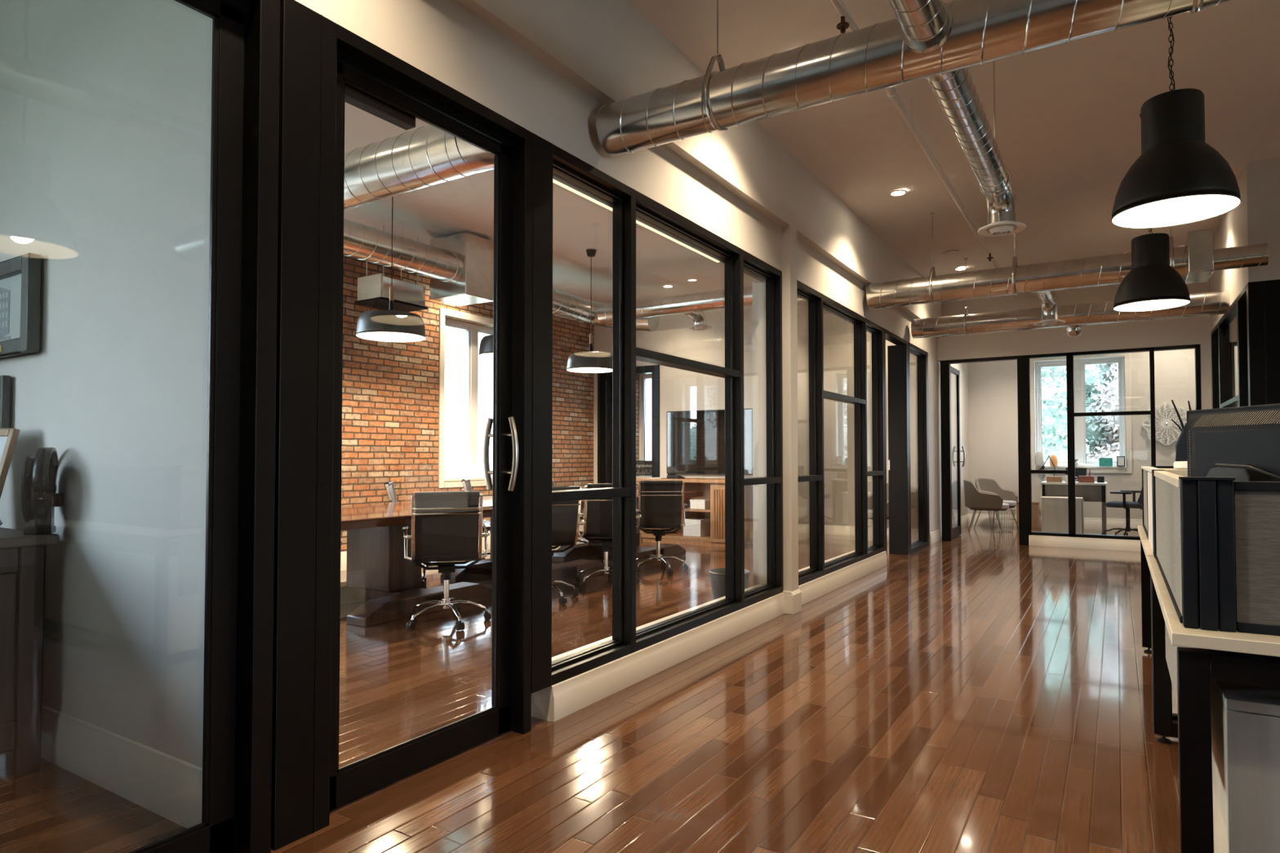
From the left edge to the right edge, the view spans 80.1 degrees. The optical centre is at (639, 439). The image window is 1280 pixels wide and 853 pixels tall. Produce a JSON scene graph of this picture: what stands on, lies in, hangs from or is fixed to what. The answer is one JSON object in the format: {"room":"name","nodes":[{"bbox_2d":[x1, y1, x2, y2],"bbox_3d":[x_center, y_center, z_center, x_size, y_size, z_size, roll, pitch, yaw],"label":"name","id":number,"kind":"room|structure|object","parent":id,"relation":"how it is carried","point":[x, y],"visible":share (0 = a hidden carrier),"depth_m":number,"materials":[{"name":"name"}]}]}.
{"room":"open-plan office","nodes":[
{"label":"open-plan office","id":0,"kind":"room"},
{"bbox_2d":[0,0,212,768],"bbox_3d":[-3.189,-0.475,3.627,4.760,3.420,0.150,-1,-2,32],"label":"wall","id":1,"kind":"structure","parent":0,"point":[105,105],"depth_m":2.70,"materials":[{"name":"beige paint"}]},
{"bbox_2d":[0,375,10,428],"bbox_3d":[-2.800,-0.143,3.259,0.440,0.240,0.032,-1,-2,32],"label":"framed print","id":2,"kind":"object","parent":1,"relation":"attached to","point":[5,380],"visible":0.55,"depth_m":3.14,"materials":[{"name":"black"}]},
{"bbox_2d":[0,253,41,359],"bbox_3d":[-2.703,-0.535,3.198,0.750,0.402,0.048,-1,-2,32],"label":"framed print","id":3,"kind":"object","parent":1,"relation":"attached to","point":[20,277],"visible":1,"depth_m":3.03,"materials":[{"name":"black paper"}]},
{"bbox_2d":[40,704,202,828],"bbox_3d":[-3.870,1.074,0.802,2.960,0.190,5.300,-1,-2,32],"label":"baseboard","id":4,"kind":"structure","parent":1,"relation":"attached to","point":[170,787],"depth_m":2.58,"materials":[{"name":"white paint"}]},
{"bbox_2d":[340,255,594,551],"bbox_3d":[-2.934,-0.366,8.242,0.300,3.420,7.950,-1,-2,32],"label":"brick wall","id":5,"kind":"structure","parent":0,"point":[390,390],"depth_m":8.53,"materials":[{"name":"brick"}]},
{"bbox_2d":[438,307,493,488],"bbox_3d":[-2.049,-0.475,9.561,0.265,2.114,1.450,-1,-2,32],"label":"window","id":6,"kind":"structure","parent":5,"relation":"in","point":[446,479],"depth_m":9.51,"materials":[{"name":"white paint"}]},
{"bbox_2d":[0,524,1180,852],"bbox_3d":[2.168,1.318,4.571,12.800,0.120,18.700,-1,-2,32],"label":"floor","id":7,"kind":"structure","parent":0,"point":[980,691],"depth_m":3.12,"materials":[{"name":"brown wood"}]},
{"bbox_2d":[0,527,58,777],"bbox_3d":[-2.989,0.765,2.035,0.595,0.866,2.212,-1,-2,32],"label":"sideboard","id":8,"kind":"object","parent":7,"relation":"on","point":[22,557],"visible":0.99,"depth_m":2.75,"materials":[{"name":"grey wood"}]},
{"bbox_2d":[0,427,19,498],"bbox_3d":[-2.610,0.155,3.003,0.350,0.399,0.112,-1,-1,24],"label":"photo frame","id":9,"kind":"object","parent":8,"relation":"on","point":[8,436],"visible":1,"depth_m":2.96,"materials":[{"name":"beige wood"}]},
{"bbox_2d":[0,436,7,462],"bbox_3d":[-2.609,0.155,3.005,0.290,0.333,0.084,-1,-1,24],"label":"photo","id":10,"kind":"object","parent":9,"relation":"attached to","point":[3,440],"depth_m":2.98,"materials":[{"name":"white paper"}]},
{"bbox_2d":[21,447,63,535],"bbox_3d":[-2.220,0.190,2.839,0.102,0.320,0.225,1,-2,-28],"label":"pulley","id":11,"kind":"object","parent":8,"relation":"on","point":[39,472],"visible":1,"depth_m":2.80,"materials":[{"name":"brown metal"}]},
{"bbox_2d":[384,480,438,582],"bbox_3d":[-2.053,0.858,7.236,0.682,0.924,0.600,0,-1,-13],"label":"office chair","id":12,"kind":"object","parent":7,"relation":"on","point":[391,494],"visible":0.13,"depth_m":7.04,"materials":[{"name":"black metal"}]},
{"bbox_2d":[401,491,491,631],"bbox_3d":[-1.343,0.812,5.320,0.600,0.924,0.682,0,-1,-15],"label":"office chair","id":13,"kind":"object","parent":7,"relation":"on","point":[447,531],"visible":1,"depth_m":5.08,"materials":[{"name":"black leather"}]},
{"bbox_2d":[461,478,490,559],"bbox_3d":[-1.531,0.878,8.113,0.682,0.924,0.600,0,-1,-6],"label":"office chair","id":14,"kind":"object","parent":7,"relation":"on","point":[466,482],"visible":0.15,"depth_m":8.06,"materials":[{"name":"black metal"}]},
{"bbox_2d":[340,489,702,626],"bbox_3d":[-1.238,0.943,7.121,1.403,0.750,5.300,-1,-2,32],"label":"meeting table","id":15,"kind":"object","parent":7,"relation":"on","point":[378,574],"visible":0.41,"depth_m":5.89,"materials":[{"name":"brown wood"}]},
{"bbox_2d":[551,485,585,604],"bbox_3d":[-0.786,0.833,6.201,0.600,0.924,0.682,1,-1,-23],"label":"office chair","id":16,"kind":"object","parent":7,"relation":"on","point":[566,515],"visible":0.48,"depth_m":6.01,"materials":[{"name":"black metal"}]},
{"bbox_2d":[575,483,641,588],"bbox_3d":[-0.300,0.850,6.906,0.600,0.924,0.682,0,-1,-10],"label":"office chair","id":17,"kind":"object","parent":7,"relation":"on","point":[597,513],"visible":0.5,"depth_m":6.65,"materials":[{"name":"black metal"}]},
{"bbox_2d":[635,480,688,574],"bbox_3d":[0.195,0.870,7.774,0.600,0.924,0.682,0,-1,-4],"label":"office chair","id":18,"kind":"object","parent":7,"relation":"on","point":[661,504],"visible":0.84,"depth_m":7.52,"materials":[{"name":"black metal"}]},
{"bbox_2d":[636,477,749,547],"bbox_3d":[0.722,0.959,10.248,1.460,0.865,0.580,-1,-2,32],"label":"credenza","id":19,"kind":"object","parent":7,"relation":"on","point":[713,489],"visible":0.44,"depth_m":9.99,"materials":[{"name":"brown wood"}]},
{"bbox_2d":[636,477,724,483],"bbox_3d":[0.722,0.549,10.258,1.460,0.045,0.580,-1,-2,32],"label":"countertop","id":20,"kind":"structure","parent":19,"relation":"on","point":[684,480],"depth_m":10.00,"materials":[{"name":"brown wood"}]},
{"bbox_2d":[683,517,710,537],"bbox_3d":[0.763,1.179,10.253,0.266,0.222,0.286,-1,-2,32],"label":"storage box","id":21,"kind":"object","parent":19,"relation":"on","point":[694,526],"visible":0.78,"depth_m":10.15,"materials":[{"name":"white cardboard"}]},
{"bbox_2d":[689,498,710,509],"bbox_3d":[0.831,0.863,10.218,0.226,0.122,0.266,-1,-2,32],"label":"storage box","id":22,"kind":"object","parent":19,"relation":"on","point":[698,504],"visible":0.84,"depth_m":10.11,"materials":[{"name":"white cardboard"}]},
{"bbox_2d":[708,568,750,599],"bbox_3d":[0.672,1.135,5.710,0.312,0.300,0.312,-1,-2,32],"label":"trash can","id":23,"kind":"object","parent":7,"relation":"on","point":[717,575],"visible":0.38,"depth_m":5.63,"materials":[{"name":"metal"}]},
{"bbox_2d":[867,483,888,519],"bbox_3d":[3.176,0.982,10.014,0.628,0.815,0.609,1,-2,-28],"label":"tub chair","id":24,"kind":"object","parent":7,"relation":"on","point":[869,498],"visible":0.13,"depth_m":10.23,"materials":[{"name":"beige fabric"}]},
{"bbox_2d":[963,479,1008,535],"bbox_3d":[5.277,1.019,11.612,0.628,0.815,0.609,-1,-1,22],"label":"tub chair","id":25,"kind":"object","parent":7,"relation":"on","point":[975,500],"visible":1,"depth_m":11.42,"materials":[{"name":"beige fabric"}]},
{"bbox_2d":[973,478,1018,528],"bbox_3d":[5.762,1.036,12.316,0.609,0.815,0.628,1,-2,-28],"label":"tub chair","id":26,"kind":"object","parent":7,"relation":"on","point":[988,485],"visible":0.48,"depth_m":12.49,"materials":[{"name":"beige fabric"}]},
{"bbox_2d":[987,509,1015,532],"bbox_3d":[5.612,1.256,11.820,0.398,0.341,0.398,-1,-2,32],"label":"wire basket","id":27,"kind":"object","parent":7,"relation":"on","point":[1011,510],"visible":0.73,"depth_m":11.77,"materials":[{"name":"metal"}]},
{"bbox_2d":[1016,501,1039,528],"bbox_3d":[6.353,1.232,12.478,0.330,0.425,0.150,-1,-2,32],"label":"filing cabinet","id":28,"kind":"object","parent":7,"relation":"on","point":[1035,505],"visible":0.52,"depth_m":12.37,"materials":[{"name":"beige wood"}]},
{"bbox_2d":[1040,496,1084,533],"bbox_3d":[6.215,1.132,11.210,0.537,0.565,0.340,-1,-2,32],"label":"filing cabinet","id":29,"kind":"object","parent":7,"relation":"on","point":[1055,509],"visible":0.84,"depth_m":11.10,"materials":[{"name":"laminate"}]},
{"bbox_2d":[1040,480,1107,533],"bbox_3d":[6.622,1.036,11.612,0.860,0.775,0.750,-1,-2,32],"label":"office desk","id":30,"kind":"object","parent":7,"relation":"on","point":[1095,491],"visible":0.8,"depth_m":11.26,"materials":[{"name":"laminate"}]},
{"bbox_2d":[1101,488,1142,535],"bbox_3d":[6.953,0.904,10.874,0.655,1.004,0.670,-1,-2,44],"label":"chair","id":31,"kind":"object","parent":7,"relation":"on","point":[1126,505],"visible":0.54,"depth_m":10.78,"materials":[{"name":"black plastic"}]},
{"bbox_2d":[1137,525,1177,725],"bbox_3d":[3.253,0.860,3.437,1.646,0.742,1.630,-1,-2,32],"label":"desk","id":32,"kind":"object","parent":7,"relation":"on","point":[1146,550],"visible":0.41,"depth_m":4.49,"materials":[{"name":"white wood"}]},
{"bbox_2d":[1141,466,1173,551],"bbox_3d":[3.246,0.311,3.466,1.576,0.359,1.590,-1,-2,32],"label":"screen","id":33,"kind":"object","parent":32,"relation":"on","point":[1147,497],"visible":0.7,"depth_m":3.79,"materials":[{"name":"white metal"}]},
{"bbox_2d":[1171,400,1191,431],"bbox_3d":[7.250,0.426,10.084,0.278,1.923,0.278,0,-1,-20],"label":"coat rack","id":34,"kind":"object","parent":7,"relation":"on","point":[1172,402],"visible":0.29,"depth_m":10.14,"materials":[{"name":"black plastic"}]},
{"bbox_2d":[1175,423,1187,461],"bbox_3d":[7.263,0.260,10.033,0.228,0.953,0.392,1,-2,-45],"label":"jacket","id":35,"kind":"object","parent":34,"relation":"hanging from","point":[1181,444],"visible":0.21,"depth_m":10.03,"materials":[{"name":"grey fabric"}]},
{"bbox_2d":[1147,555,1279,852],"bbox_3d":[2.368,0.827,2.021,1.646,0.742,1.630,-1,-2,32],"label":"desk","id":36,"kind":"object","parent":7,"relation":"on","point":[1188,659],"visible":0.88,"depth_m":1.76,"materials":[{"name":"white wood"}]},
{"bbox_2d":[1151,469,1183,623],"bbox_3d":[1.755,0.288,2.529,0.038,0.357,1.560,-1,-2,32],"label":"screen","id":37,"kind":"object","parent":36,"relation":"on","point":[1166,486],"visible":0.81,"depth_m":2.30,"materials":[{"name":"grey fabric"}]},
{"bbox_2d":[1178,476,1279,635],"bbox_3d":[1.978,0.261,1.433,1.570,0.360,0.062,-1,-2,32],"label":"screen","id":38,"kind":"object","parent":36,"relation":"on","point":[1230,529],"visible":1,"depth_m":1.78,"materials":[{"name":"grey fabric"}]},
{"bbox_2d":[1186,404,1279,481],"bbox_3d":[1.835,0.179,2.273,0.250,0.565,0.560,0,-1,-5],"label":"computer monitor","id":39,"kind":"object","parent":36,"relation":"on","point":[1242,443],"visible":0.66,"depth_m":2.31,"materials":[{"name":"grey plastic"}]},
{"bbox_2d":[1191,409,1279,427],"bbox_3d":[1.838,-0.064,2.280,0.031,0.042,0.424,0,-1,-5],"label":"vent grille","id":40,"kind":"object","parent":39,"relation":"attached to","point":[1204,418],"depth_m":2.34,"materials":[{"name":"black paint"}]},
{"bbox_2d":[1210,680,1279,852],"bbox_3d":[2.067,0.896,1.625,1.342,0.585,0.462,-1,-2,32],"label":"drawer pedestal","id":41,"kind":"object","parent":7,"relation":"on","point":[1246,718],"visible":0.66,"depth_m":1.77,"materials":[{"name":"white metal"}]},
{"bbox_2d":[294,0,942,533],"bbox_3d":[0.095,-0.466,4.198,0.205,3.430,15.200,-1,-2,32],"label":"wall","id":42,"kind":"structure","parent":0,"point":[547,67],"depth_m":3.87,"materials":[{"name":"beige paint"}]},
{"bbox_2d":[127,0,279,852],"bbox_3d":[-1.446,-0.077,1.811,0.190,2.540,1.135,-1,-2,32],"label":"door","id":43,"kind":"structure","parent":42,"relation":"in","point":[240,500],"depth_m":2.20,"materials":[{"name":"black paint"}]},
{"bbox_2d":[313,14,322,833],"bbox_3d":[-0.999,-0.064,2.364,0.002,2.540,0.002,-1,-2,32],"label":"door frame","id":44,"kind":"structure","parent":42,"relation":"attached to","point":[322,15],"depth_m":2.36,"materials":[{"name":"black paint"}]},
{"bbox_2d":[271,0,533,850],"bbox_3d":[-0.835,-0.054,2.789,0.190,2.540,1.153,-1,-2,32],"label":"door","id":45,"kind":"structure","parent":42,"relation":"in","point":[356,72],"depth_m":2.43,"materials":[{"name":"black paint"}]},
{"bbox_2d":[340,524,887,722],"bbox_3d":[-0.850,1.218,6.902,4.614,0.190,7.950,-1,-2,32],"label":"baseboard","id":46,"kind":"structure","parent":42,"relation":"attached to","point":[553,703],"depth_m":4.22,"materials":[{"name":"white paint"}]},
{"bbox_2d":[551,584,760,661],"bbox_3d":[0.199,1.083,4.557,0.081,0.040,2.700,-1,-2,32],"label":"sill","id":47,"kind":"structure","parent":42,"relation":"attached to","point":[609,638],"depth_m":4.35,"materials":[{"name":"white paint"}]},
{"bbox_2d":[531,133,783,693],"bbox_3d":[0.253,-0.092,4.480,0.118,2.385,2.884,-1,-2,32],"label":"window","id":48,"kind":"structure","parent":42,"relation":"in","point":[628,202],"depth_m":3.92,"materials":[{"name":"black paint"}]},
{"bbox_2d":[552,178,719,262],"bbox_3d":[0.013,-1.214,4.302,0.017,0.006,1.940,-1,-2,32],"label":"led strip","id":49,"kind":"object","parent":48,"relation":"attached to","point":[553,180],"visible":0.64,"depth_m":4.28,"materials":[{"name":"white plastic"}]},
{"bbox_2d":[552,172,762,283],"bbox_3d":[0.188,-1.246,4.619,0.055,0.070,2.700,-1,-2,32],"label":"trim","id":50,"kind":"structure","parent":42,"relation":"attached to","point":[748,275],"depth_m":4.41,"materials":[{"name":"white paint"}]},
{"bbox_2d":[596,285,803,330],"bbox_3d":[0.931,-1.481,8.660,3.046,0.349,0.629,-1,-2,32],"label":"spiral duct","id":51,"kind":"object","parent":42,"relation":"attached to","point":[693,305],"visible":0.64,"depth_m":8.68,"materials":[{"name":"metal"}]},
{"bbox_2d":[688,324,711,330],"bbox_3d":[0.710,-1.323,9.000,0.280,0.050,0.280,-1,-2,32],"label":"diffuser","id":52,"kind":"object","parent":51,"relation":"attached to","point":[695,326],"depth_m":8.95,"materials":[{"name":"white metal"}]},
{"bbox_2d":[751,225,798,591],"bbox_3d":[1.039,-0.423,5.801,0.305,3.420,0.200,-1,-2,32],"label":"wall pier","id":53,"kind":"object","parent":42,"relation":"attached to","point":[789,317],"visible":0.46,"depth_m":5.71,"materials":[{"name":"beige paint"}]},
{"bbox_2d":[782,588,801,614],"bbox_3d":[1.132,1.201,5.669,0.082,0.165,0.176,-1,-2,32],"label":"baseboard","id":54,"kind":"structure","parent":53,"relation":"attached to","point":[793,600],"depth_m":5.60,"materials":[{"name":"white paint"}]},
{"bbox_2d":[796,280,885,586],"bbox_3d":[1.843,-0.032,7.023,0.118,2.385,2.764,-1,-2,32],"label":"window","id":55,"kind":"structure","parent":42,"relation":"in","point":[817,301],"depth_m":7.45,"materials":[{"name":"black paint"}]},
{"bbox_2d":[884,328,910,555],"bbox_3d":[2.826,0.085,8.697,0.225,2.540,1.125,-1,-2,32],"label":"door","id":56,"kind":"structure","parent":42,"relation":"in","point":[898,462],"depth_m":9.08,"materials":[{"name":"black paint"}]},
{"bbox_2d":[908,342,929,553],"bbox_3d":[3.470,0.107,9.624,0.118,2.540,1.144,-1,-2,32],"label":"window","id":57,"kind":"structure","parent":42,"relation":"in","point":[923,540],"depth_m":9.99,"materials":[{"name":"black paint"}]},
{"bbox_2d":[635,374,640,533],"bbox_3d":[0.533,-0.297,11.145,3.100,3.420,0.650,-1,-2,32],"label":"brick wall","id":58,"kind":"structure","parent":0,"point":[637,375],"depth_m":11.65,"materials":[{"name":"brick"}]},
{"bbox_2d":[635,373,652,481],"bbox_3d":[0.216,-0.219,11.486,0.700,1.705,0.265,-1,-2,32],"label":"window","id":59,"kind":"structure","parent":58,"relation":"in","point":[642,378],"depth_m":11.66,"materials":[{"name":"white paint"}]},
{"bbox_2d":[635,460,652,475],"bbox_3d":[0.064,0.423,11.379,0.440,0.220,0.027,-1,-2,32],"label":"chalkboard sign","id":60,"kind":"object","parent":59,"relation":"on","point":[642,467],"visible":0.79,"depth_m":11.37,"materials":[{"name":"black"}]},
{"bbox_2d":[593,299,918,529],"bbox_3d":[1.562,-0.302,10.944,4.460,3.420,1.400,-1,-2,32],"label":"wall","id":61,"kind":"structure","parent":0,"point":[680,389],"depth_m":10.75,"materials":[{"name":"beige paint"}]},
{"bbox_2d":[597,364,659,483],"bbox_3d":[-0.136,0.175,11.254,1.080,2.480,0.175,-1,-2,32],"label":"door","id":62,"kind":"structure","parent":61,"relation":"in","point":[604,380],"depth_m":11.41,"materials":[{"name":"black paint"}]},
{"bbox_2d":[666,408,752,475],"bbox_3d":[1.040,0.035,10.384,1.520,0.880,0.086,-1,-2,32],"label":"television","id":63,"kind":"object","parent":61,"relation":"attached to","point":[695,439],"visible":0.53,"depth_m":10.46,"materials":[{"name":"black plastic"}]},
{"bbox_2d":[798,524,918,542],"bbox_3d":[2.773,1.292,10.061,1.510,0.190,1.250,-1,-2,32],"label":"baseboard","id":64,"kind":"structure","parent":61,"relation":"attached to","point":[831,531],"depth_m":10.70,"materials":[{"name":"white paint"}]},
{"bbox_2d":[343,0,1279,303],"bbox_3d":[2.168,-2.351,4.657,12.800,0.380,18.700,-1,-2,32],"label":"ceiling","id":65,"kind":"structure","parent":0,"point":[1068,124],"depth_m":5.67,"materials":[{"name":"paint"}]},
{"bbox_2d":[355,196,426,342],"bbox_3d":[-1.966,-1.467,6.041,0.527,1.318,0.527,-1,-2,32],"label":"drum pendant","id":66,"kind":"object","parent":65,"relation":"hanging from","point":[391,325],"visible":0.94,"depth_m":5.87,"materials":[{"name":"black metal"}]},
{"bbox_2d":[354,225,427,311],"bbox_3d":[-2.502,-1.717,7.691,0.390,0.745,0.600,-1,-2,32],"label":"air conditioning unit","id":67,"kind":"object","parent":65,"relation":"hanging from","point":[373,291],"visible":0.86,"depth_m":7.53,"materials":[{"name":"white metal"}]},
{"bbox_2d":[354,297,427,311],"bbox_3d":[-2.502,-1.354,7.682,0.390,0.020,0.600,-1,-2,32],"label":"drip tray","id":68,"kind":"object","parent":67,"relation":"on","point":[400,304],"depth_m":7.61,"materials":[{"name":"black metal"}]},
{"bbox_2d":[478,334,493,359],"bbox_3d":[-1.251,-1.440,7.186,0.527,1.318,0.527,-1,-2,32],"label":"drum pendant","id":69,"kind":"object","parent":65,"relation":"hanging from","point":[486,347],"visible":0.16,"depth_m":6.99,"materials":[{"name":"black metal"}]},
{"bbox_2d":[343,218,659,331],"bbox_3d":[-2.139,-1.750,7.225,0.863,0.640,6.974,-1,-2,37],"label":"spiral duct","id":70,"kind":"object","parent":65,"relation":"hanging from","point":[460,267],"visible":0.45,"depth_m":7.58,"materials":[{"name":"metal"}]},
{"bbox_2d":[566,248,612,373],"bbox_3d":[-0.535,-1.413,8.330,0.527,1.318,0.527,-1,-2,32],"label":"drum pendant","id":71,"kind":"object","parent":65,"relation":"hanging from","point":[587,362],"visible":0.96,"depth_m":8.14,"materials":[{"name":"black metal"}]},
{"bbox_2d":[702,0,728,131],"bbox_3d":[0.343,-1.797,3.366,0.038,0.859,0.248,-1,-2,32],"label":"hanger","id":72,"kind":"object","parent":65,"relation":"hanging from","point":[721,63],"visible":0.71,"depth_m":3.30,"materials":[{"name":"metal"}]},
{"bbox_2d":[595,0,1234,236],"bbox_3d":[0.680,-1.460,2.385,4.922,0.351,3.149,1,-2,-28],"label":"spiral duct","id":73,"kind":"object","parent":72,"relation":"hanging from","point":[937,42],"visible":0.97,"depth_m":3.00,"materials":[{"name":"metal"}]},
{"bbox_2d":[977,220,1026,236],"bbox_3d":[2.160,-1.258,4.553,0.264,0.050,0.264,-1,-2,32],"label":"diffuser","id":74,"kind":"object","parent":73,"relation":"attached to","point":[993,228],"depth_m":4.52,"materials":[{"name":"white metal"}]},
{"bbox_2d":[830,0,1016,297],"bbox_3d":[1.772,-2.084,4.957,0.081,0.270,12.200,-1,-2,32],"label":"pipe","id":75,"kind":"object","parent":65,"relation":"attached to","point":[847,21],"visible":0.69,"depth_m":5.06,"materials":[{"name":"white metal"}]},
{"bbox_2d":[928,213,935,303],"bbox_3d":[2.772,-1.714,7.213,0.038,0.852,0.264,-1,-2,32],"label":"hanger","id":76,"kind":"object","parent":65,"relation":"hanging from","point":[932,271],"visible":0.77,"depth_m":7.17,"materials":[{"name":"metal"}]},
{"bbox_2d":[963,257,968,334],"bbox_3d":[3.779,-1.657,8.824,0.038,0.892,0.244,-1,-2,32],"label":"hanger","id":77,"kind":"object","parent":65,"relation":"hanging from","point":[966,311],"visible":0.73,"depth_m":8.76,"materials":[{"name":"metal"}]},
{"bbox_2d":[911,289,1230,338],"bbox_3d":[4.597,-1.297,8.403,3.021,0.329,0.406,-1,-2,32],"label":"spiral duct","id":78,"kind":"object","parent":77,"relation":"hanging from","point":[1211,303],"visible":0.89,"depth_m":8.23,"materials":[{"name":"metal"}]},
{"bbox_2d":[978,61,1012,197],"bbox_3d":[2.022,-1.831,4.346,0.170,0.895,0.040,-1,-2,32],"label":"hanger","id":79,"kind":"object","parent":65,"relation":"hanging from","point":[1009,186],"visible":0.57,"depth_m":4.35,"materials":[{"name":"metal"}]},
{"bbox_2d":[1011,195,1017,295],"bbox_3d":[3.365,-1.743,6.843,0.038,0.892,0.264,-1,-2,32],"label":"hanger","id":80,"kind":"object","parent":65,"relation":"hanging from","point":[1015,259],"visible":0.76,"depth_m":6.77,"materials":[{"name":"metal"}]},
{"bbox_2d":[1113,113,1191,311],"bbox_3d":[3.589,-1.624,5.367,0.453,1.369,0.453,0,-1,-10],"label":"dome pendant","id":81,"kind":"object","parent":65,"relation":"hanging from","point":[1152,284],"visible":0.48,"depth_m":5.26,"materials":[{"name":"black metal"}]},
{"bbox_2d":[1168,226,1173,267],"bbox_3d":[4.341,-1.798,6.234,0.038,0.972,0.264,-1,-2,32],"label":"hanger","id":82,"kind":"object","parent":65,"relation":"hanging from","point":[1171,238],"visible":0.41,"depth_m":6.14,"materials":[{"name":"metal"}]},
{"bbox_2d":[866,228,1269,326],"bbox_3d":[3.830,-1.381,7.131,3.067,0.458,1.431,-1,-2,32],"label":"spiral duct","id":83,"kind":"object","parent":82,"relation":"hanging from","point":[1196,260],"visible":0.97,"depth_m":6.61,"materials":[{"name":"metal"}]},
{"bbox_2d":[1033,319,1066,326],"bbox_3d":[4.102,-1.165,7.631,0.290,0.050,0.290,-1,-2,32],"label":"diffuser","id":84,"kind":"object","parent":83,"relation":"attached to","point":[1043,322],"depth_m":7.58,"materials":[{"name":"white metal"}]},
{"bbox_2d":[1111,16,1241,228],"bbox_3d":[2.269,-1.661,3.256,0.453,1.394,0.453,0,-1,-16],"label":"dome pendant","id":85,"kind":"object","parent":65,"relation":"hanging from","point":[1177,178],"visible":0.97,"depth_m":3.15,"materials":[{"name":"black metal"}]},
{"bbox_3d":[-2.555,-1.792,5.202,0.038,0.712,0.324,-1,-2,32],"label":"hanger","id":86,"kind":"object","parent":65,"relation":"hanging from","visible":0},
{"bbox_2d":[343,124,493,209],"bbox_3d":[-1.593,-1.608,4.762,2.797,0.330,0.599,-1,-2,32],"label":"spiral duct","id":87,"kind":"object","parent":86,"relation":"hanging from","point":[423,157],"visible":0.41,"depth_m":4.29,"materials":[{"name":"metal"}]},
{"bbox_2d":[939,361,968,524],"bbox_3d":[4.855,-0.368,11.978,0.150,3.600,2.760,-1,-2,32],"label":"wall","id":88,"kind":"structure","parent":0,"point":[962,368],"depth_m":12.46,"materials":[{"name":"beige paint"}]},
{"bbox_2d":[937,276,1211,539],"bbox_3d":[5.430,-0.437,9.909,3.200,3.640,0.140,-1,-2,32],"label":"wall","id":89,"kind":"structure","parent":0,"point":[1185,331],"depth_m":9.79,"materials":[{"name":"beige paint"}]},
{"bbox_2d":[940,355,1017,541],"bbox_3d":[4.833,0.153,10.733,0.980,2.500,0.937,-1,-2,32],"label":"door","id":90,"kind":"structure","parent":89,"relation":"in","point":[948,533],"depth_m":10.57,"materials":[{"name":"black paint"}]},
{"bbox_2d":[1028,535,1140,551],"bbox_3d":[5.948,1.307,9.512,1.945,0.135,0.116,-1,-2,32],"label":"baseboard","id":91,"kind":"structure","parent":89,"relation":"attached to","point":[1036,540],"depth_m":9.64,"materials":[{"name":"white paint"}]},
{"bbox_2d":[1017,344,1200,545],"bbox_3d":[5.860,0.126,9.601,1.962,2.500,0.105,-1,-2,32],"label":"window frame","id":92,"kind":"structure","parent":89,"relation":"in","point":[1023,361],"depth_m":9.77,"materials":[{"name":"black paint"}]},
{"bbox_2d":[968,348,1195,519],"bbox_3d":[8.973,-0.406,11.209,8.250,3.640,0.300,-1,-2,32],"label":"wall","id":93,"kind":"structure","parent":0,"point":[993,401],"depth_m":12.38,"materials":[{"name":"beige paint"}]},
{"bbox_2d":[941,513,1142,537],"bbox_3d":[6.360,1.315,10.997,3.400,0.190,2.760,-1,-2,32],"label":"baseboard","id":94,"kind":"structure","parent":93,"relation":"attached to","point":[1090,523],"depth_m":12.13,"materials":[{"name":"white paint"}]},
{"bbox_2d":[1030,352,1132,473],"bbox_3d":[7.101,-0.419,12.318,1.410,1.915,0.265,-1,-2,32],"label":"window","id":95,"kind":"structure","parent":93,"relation":"in","point":[1124,362],"depth_m":12.33,"materials":[{"name":"white paint"}]},
{"bbox_2d":[1142,401,1186,445],"bbox_3d":[8.009,-0.242,11.588,0.622,0.659,0.062,-1,-2,32],"label":"carved wall panel","id":96,"kind":"object","parent":93,"relation":"attached to","point":[1166,423],"visible":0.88,"depth_m":11.58,"materials":[{"name":"white paint"}]},
{"bbox_2d":[1208,156,1279,408],"bbox_3d":[7.891,-0.546,6.545,4.540,3.700,3.240,-1,-2,32],"label":"wall","id":97,"kind":"structure","parent":0,"point":[1256,220],"depth_m":6.39,"materials":[{"name":"beige paint"}]},
{"bbox_2d":[1210,280,1266,408],"bbox_3d":[5.930,0.019,7.589,0.105,2.620,2.965,-1,-2,32],"label":"window","id":98,"kind":"structure","parent":97,"relation":"in","point":[1238,372],"depth_m":6.91,"materials":[{"name":"black paint"}]},
{"bbox_2d":[1263,279,1279,404],"bbox_3d":[5.870,-0.019,5.941,1.546,2.622,0.105,-1,-2,32],"label":"window","id":99,"kind":"structure","parent":97,"relation":"in","point":[1272,287],"depth_m":6.30,"materials":[{"name":"black paint"}]},
{"label":"outside","id":100,"kind":"structure","parent":0,"visible":0},
{"bbox_3d":[-3.180,5.573,13.652,100.000,0.200,140.000,-1,-2,32],"label":"ground","id":101,"kind":"structure","parent":100,"visible":0},
{"bbox_2d":[1041,376,1090,461],"bbox_3d":[9.602,1.990,18.903,4.135,7.171,3.979,0,-1,19],"label":"leafy tree","id":102,"kind":"object","parent":101,"relation":"on","point":[1054,395],"visible":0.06,"depth_m":18.28,"materials":[{"name":"green plant"}]},
{"bbox_2d":[1041,363,1118,457],"bbox_3d":[10.284,0.176,21.995,6.499,10.944,5.710,-1,-2,32],"label":"leafy tree","id":103,"kind":"object","parent":101,"relation":"on","point":[1094,436],"visible":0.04,"depth_m":19.81,"materials":[{"name":"green plant"}]},
{"bbox_2d":[1086,363,1119,461],"bbox_3d":[13.858,0.777,21.219,6.667,9.706,7.115,0,-1,-10],"label":"leafy tree","id":104,"kind":"object","parent":101,"relation":"on","point":[1110,403],"visible":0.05,"depth_m":19.29,"materials":[{"name":"green plant"}]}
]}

